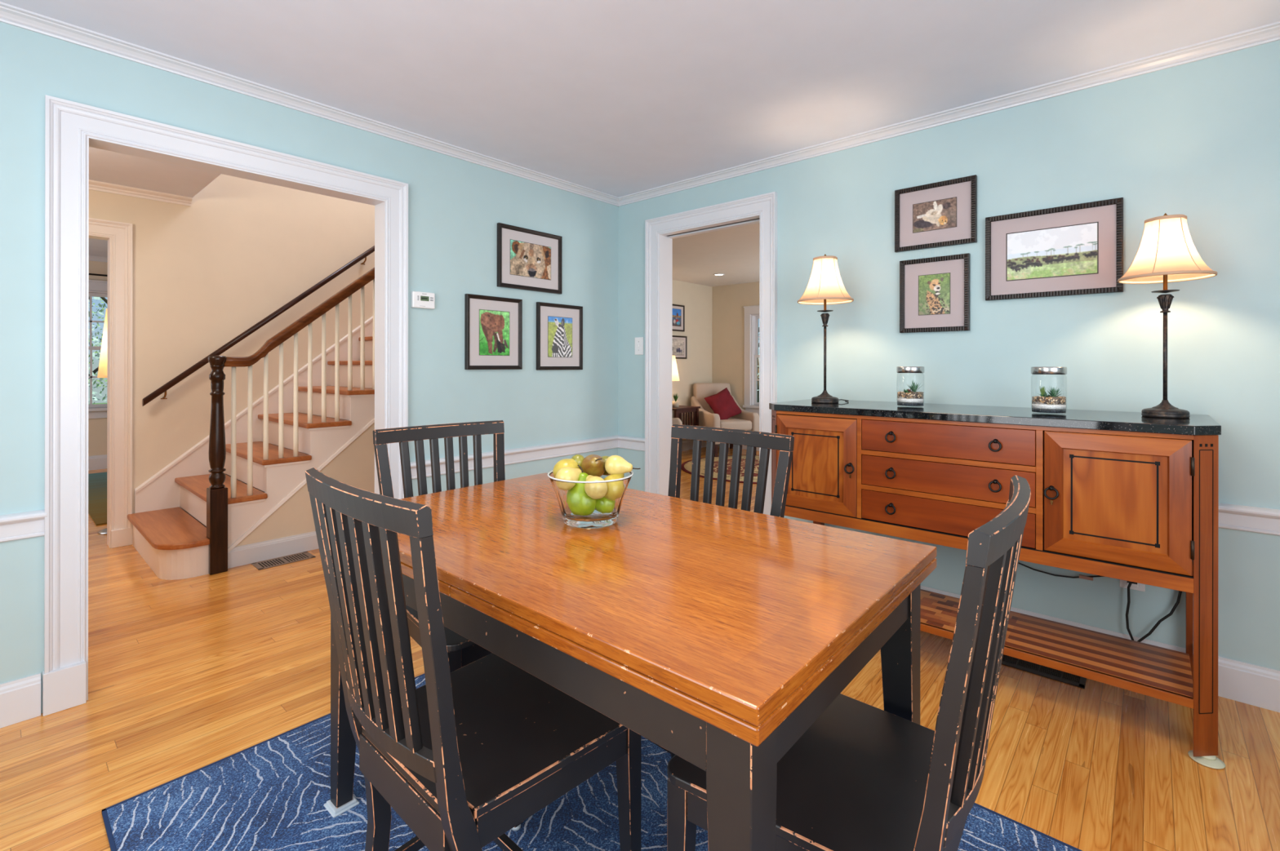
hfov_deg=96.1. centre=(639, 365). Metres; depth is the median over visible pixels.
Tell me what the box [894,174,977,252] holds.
framed picture
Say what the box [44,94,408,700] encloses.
door frame
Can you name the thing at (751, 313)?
window
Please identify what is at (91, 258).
crown molding
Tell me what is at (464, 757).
dining chair
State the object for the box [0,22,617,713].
wall
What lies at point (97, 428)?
wall
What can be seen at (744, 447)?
baseboard
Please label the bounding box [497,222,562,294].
framed picture
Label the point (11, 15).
crown molding
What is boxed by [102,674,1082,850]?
area rug
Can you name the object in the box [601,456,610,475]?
pear
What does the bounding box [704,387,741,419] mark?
throw pillow
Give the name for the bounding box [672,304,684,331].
framed picture
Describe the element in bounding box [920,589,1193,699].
shelf
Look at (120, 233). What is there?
door frame
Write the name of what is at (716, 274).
recessed light
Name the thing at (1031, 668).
floor vent
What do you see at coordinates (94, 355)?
tree
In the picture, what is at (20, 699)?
baseboard
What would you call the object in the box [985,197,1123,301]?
framed picture
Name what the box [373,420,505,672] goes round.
dining chair
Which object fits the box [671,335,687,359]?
framed picture
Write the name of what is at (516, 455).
chair rail
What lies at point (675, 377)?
table lamp
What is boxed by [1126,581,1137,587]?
receptacle
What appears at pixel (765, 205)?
door frame
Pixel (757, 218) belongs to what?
door frame
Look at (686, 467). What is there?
round rug
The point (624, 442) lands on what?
trim
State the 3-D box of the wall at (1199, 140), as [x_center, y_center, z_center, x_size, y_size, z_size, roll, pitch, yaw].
[1.434,0.013,2.779,4.395,2.397,0.060,0,0,42]
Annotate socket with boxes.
[823,299,826,310]
[1163,275,1167,289]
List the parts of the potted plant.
pot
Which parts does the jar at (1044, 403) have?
lid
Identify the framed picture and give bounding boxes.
[464,293,522,369]
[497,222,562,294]
[536,302,582,369]
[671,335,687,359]
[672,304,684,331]
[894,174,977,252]
[899,253,969,333]
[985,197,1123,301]
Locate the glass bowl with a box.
[547,471,633,528]
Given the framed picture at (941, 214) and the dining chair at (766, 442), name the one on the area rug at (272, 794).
the dining chair at (766, 442)
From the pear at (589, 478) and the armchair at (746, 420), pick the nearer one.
the pear at (589, 478)
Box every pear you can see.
[552,458,578,478]
[555,466,582,481]
[571,454,584,469]
[577,465,588,481]
[580,454,605,477]
[585,475,604,481]
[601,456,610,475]
[603,474,624,480]
[604,455,640,475]
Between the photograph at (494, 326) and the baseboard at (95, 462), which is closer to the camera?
the photograph at (494, 326)
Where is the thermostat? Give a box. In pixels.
[411,291,435,309]
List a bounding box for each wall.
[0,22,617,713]
[88,173,374,527]
[88,260,107,456]
[235,422,374,546]
[617,40,1279,671]
[671,280,711,440]
[711,281,759,410]
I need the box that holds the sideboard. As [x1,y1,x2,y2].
[768,399,1225,769]
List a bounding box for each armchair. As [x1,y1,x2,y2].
[671,417,682,425]
[690,382,759,457]
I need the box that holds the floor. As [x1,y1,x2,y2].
[0,446,1279,850]
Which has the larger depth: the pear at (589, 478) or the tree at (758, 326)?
the tree at (758, 326)
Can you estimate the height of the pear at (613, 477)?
0.071 m
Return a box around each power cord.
[1017,562,1137,584]
[1125,583,1182,642]
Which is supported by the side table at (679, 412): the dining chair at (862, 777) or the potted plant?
the potted plant
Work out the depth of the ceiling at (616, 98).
2.26 m
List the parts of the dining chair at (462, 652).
leg, crest rail, seat, leg, leg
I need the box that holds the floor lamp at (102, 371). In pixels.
[97,308,107,534]
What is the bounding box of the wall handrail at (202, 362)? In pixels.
[142,245,374,406]
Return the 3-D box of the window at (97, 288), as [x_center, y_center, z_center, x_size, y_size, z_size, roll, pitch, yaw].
[-6.205,-0.183,6.740,0.180,1.590,1.180,0,0,42]
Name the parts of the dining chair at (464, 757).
leg, crest rail, rail, leg, seat, leg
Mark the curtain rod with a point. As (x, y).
(94, 274)
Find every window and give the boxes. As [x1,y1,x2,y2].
[88,280,107,418]
[742,305,759,414]
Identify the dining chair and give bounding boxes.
[305,467,641,850]
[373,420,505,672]
[644,424,794,759]
[666,475,1031,850]
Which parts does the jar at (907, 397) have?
lid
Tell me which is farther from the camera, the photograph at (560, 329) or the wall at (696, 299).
the wall at (696, 299)
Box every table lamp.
[671,355,679,381]
[797,253,853,403]
[1117,213,1217,418]
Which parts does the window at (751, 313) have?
sill, sash, sash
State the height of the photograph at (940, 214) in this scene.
0.136 m
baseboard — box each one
[0,673,40,728]
[88,454,106,471]
[227,531,319,568]
[681,440,706,451]
[718,444,759,451]
[920,585,1279,712]
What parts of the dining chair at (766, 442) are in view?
leg, crest rail, leg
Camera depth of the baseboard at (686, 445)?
8.22 m
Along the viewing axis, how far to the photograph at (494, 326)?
3.35 m
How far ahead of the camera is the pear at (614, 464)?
1.48 m
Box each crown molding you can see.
[0,1,618,206]
[88,179,192,206]
[88,255,107,262]
[618,21,1279,206]
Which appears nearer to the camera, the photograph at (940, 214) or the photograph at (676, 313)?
the photograph at (940, 214)
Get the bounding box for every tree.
[88,296,106,404]
[88,297,107,388]
[757,326,759,402]
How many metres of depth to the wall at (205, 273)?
4.25 m
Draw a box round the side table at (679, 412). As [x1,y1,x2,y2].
[671,405,700,426]
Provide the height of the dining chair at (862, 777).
0.993 m
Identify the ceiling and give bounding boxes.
[0,0,1279,286]
[88,238,107,257]
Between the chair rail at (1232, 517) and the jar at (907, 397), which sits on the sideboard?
the jar at (907, 397)
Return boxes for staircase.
[127,267,374,580]
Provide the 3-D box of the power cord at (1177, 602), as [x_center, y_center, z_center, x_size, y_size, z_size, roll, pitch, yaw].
[1.974,0.928,2.212,0.165,0.332,0.008,0,0,42]
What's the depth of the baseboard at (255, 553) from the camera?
3.59 m
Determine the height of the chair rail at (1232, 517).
0.090 m
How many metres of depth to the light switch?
4.01 m
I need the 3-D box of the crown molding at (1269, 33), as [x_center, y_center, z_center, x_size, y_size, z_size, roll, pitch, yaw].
[1.394,-1.164,2.736,4.200,0.042,0.060,0,0,42]
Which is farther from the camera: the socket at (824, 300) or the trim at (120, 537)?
the trim at (120, 537)
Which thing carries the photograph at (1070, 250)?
attached to the framed picture at (1077, 249)
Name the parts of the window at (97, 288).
sill, sash, sash, frame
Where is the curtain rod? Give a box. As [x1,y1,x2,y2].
[88,273,107,276]
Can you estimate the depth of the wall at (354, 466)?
3.78 m
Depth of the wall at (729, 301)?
8.47 m
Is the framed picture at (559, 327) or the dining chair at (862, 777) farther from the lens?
the framed picture at (559, 327)
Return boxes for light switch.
[635,337,643,355]
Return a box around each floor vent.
[251,551,315,570]
[1001,654,1086,689]
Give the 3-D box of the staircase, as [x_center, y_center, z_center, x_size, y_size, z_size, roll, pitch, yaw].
[-2.191,-0.228,4.446,1.110,2.870,2.535,0,0,42]
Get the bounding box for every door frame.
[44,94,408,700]
[88,217,132,547]
[644,191,777,515]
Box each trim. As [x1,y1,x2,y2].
[42,661,86,716]
[111,528,132,548]
[617,435,644,451]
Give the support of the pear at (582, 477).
in the glass bowl
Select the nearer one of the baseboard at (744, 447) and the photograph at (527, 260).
the photograph at (527, 260)
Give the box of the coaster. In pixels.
[1187,750,1225,769]
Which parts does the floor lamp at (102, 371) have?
lamp shade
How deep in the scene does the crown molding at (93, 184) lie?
3.89 m
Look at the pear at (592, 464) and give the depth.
1.49 m
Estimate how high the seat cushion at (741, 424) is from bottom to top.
0.135 m
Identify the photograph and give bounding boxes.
[479,309,509,355]
[510,240,551,279]
[548,316,572,357]
[671,339,684,355]
[672,308,680,326]
[913,197,955,232]
[919,273,950,315]
[1007,222,1097,279]
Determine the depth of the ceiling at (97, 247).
6.10 m
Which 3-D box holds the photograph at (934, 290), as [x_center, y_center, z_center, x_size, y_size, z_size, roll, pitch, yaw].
[1.404,-0.339,2.749,0.136,0.189,0.001,0,0,42]
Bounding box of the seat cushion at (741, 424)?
[720,417,751,431]
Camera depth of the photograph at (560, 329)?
3.73 m
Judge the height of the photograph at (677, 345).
0.220 m
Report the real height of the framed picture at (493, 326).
0.423 m
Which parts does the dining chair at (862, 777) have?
leg, seat, leg, rail, crest rail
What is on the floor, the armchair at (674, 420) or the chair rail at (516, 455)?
the armchair at (674, 420)
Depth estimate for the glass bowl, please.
1.42 m
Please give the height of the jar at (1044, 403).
0.178 m
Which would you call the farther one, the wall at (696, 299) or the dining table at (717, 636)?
the wall at (696, 299)
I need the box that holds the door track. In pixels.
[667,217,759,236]
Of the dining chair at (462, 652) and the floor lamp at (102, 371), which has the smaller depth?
the dining chair at (462, 652)
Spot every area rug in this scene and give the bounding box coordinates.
[88,472,106,525]
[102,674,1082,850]
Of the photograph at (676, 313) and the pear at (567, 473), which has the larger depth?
the photograph at (676, 313)
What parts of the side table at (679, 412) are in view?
leg, leg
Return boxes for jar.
[896,366,924,406]
[1031,367,1066,413]
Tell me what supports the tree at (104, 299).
on the ground outdoors
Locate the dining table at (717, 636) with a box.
[315,472,936,850]
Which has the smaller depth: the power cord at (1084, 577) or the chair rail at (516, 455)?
the power cord at (1084, 577)
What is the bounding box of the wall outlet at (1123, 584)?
[1120,579,1145,591]
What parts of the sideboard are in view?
leg, door panel, door, leg, ring pull, ring pull, ring pull, ring pull, drawer, drawer, drawer, frame, ring pull, ring pull, ring pull, door panel, door, leg, panel, leg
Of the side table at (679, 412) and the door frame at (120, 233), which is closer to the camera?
the door frame at (120, 233)
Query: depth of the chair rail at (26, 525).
1.95 m
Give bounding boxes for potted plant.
[671,394,679,407]
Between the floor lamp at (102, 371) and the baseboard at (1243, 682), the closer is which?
the baseboard at (1243, 682)
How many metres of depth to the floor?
1.93 m
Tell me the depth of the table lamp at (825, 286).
2.76 m
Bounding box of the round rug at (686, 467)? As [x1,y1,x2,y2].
[680,455,759,484]
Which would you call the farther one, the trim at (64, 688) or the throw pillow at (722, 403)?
the throw pillow at (722, 403)
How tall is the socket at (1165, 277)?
0.118 m
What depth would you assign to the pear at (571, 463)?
1.49 m
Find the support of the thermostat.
attached to the wall at (455, 206)
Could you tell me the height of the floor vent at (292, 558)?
0.004 m
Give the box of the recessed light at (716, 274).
[713,273,724,275]
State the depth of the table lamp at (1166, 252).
2.02 m
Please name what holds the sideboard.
on the floor
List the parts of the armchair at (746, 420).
armrest, backrest, leg, armrest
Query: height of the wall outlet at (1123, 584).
0.115 m
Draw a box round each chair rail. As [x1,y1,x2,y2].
[0,509,47,542]
[409,435,617,479]
[1218,502,1279,536]
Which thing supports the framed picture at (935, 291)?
attached to the wall at (1199, 140)
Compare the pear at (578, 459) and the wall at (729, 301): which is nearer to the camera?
the pear at (578, 459)
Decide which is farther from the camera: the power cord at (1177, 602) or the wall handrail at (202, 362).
the wall handrail at (202, 362)
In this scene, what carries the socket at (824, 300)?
attached to the table lamp at (825, 286)
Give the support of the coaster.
on the floor
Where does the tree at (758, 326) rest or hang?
on the ground outdoors
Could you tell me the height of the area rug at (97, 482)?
0.012 m

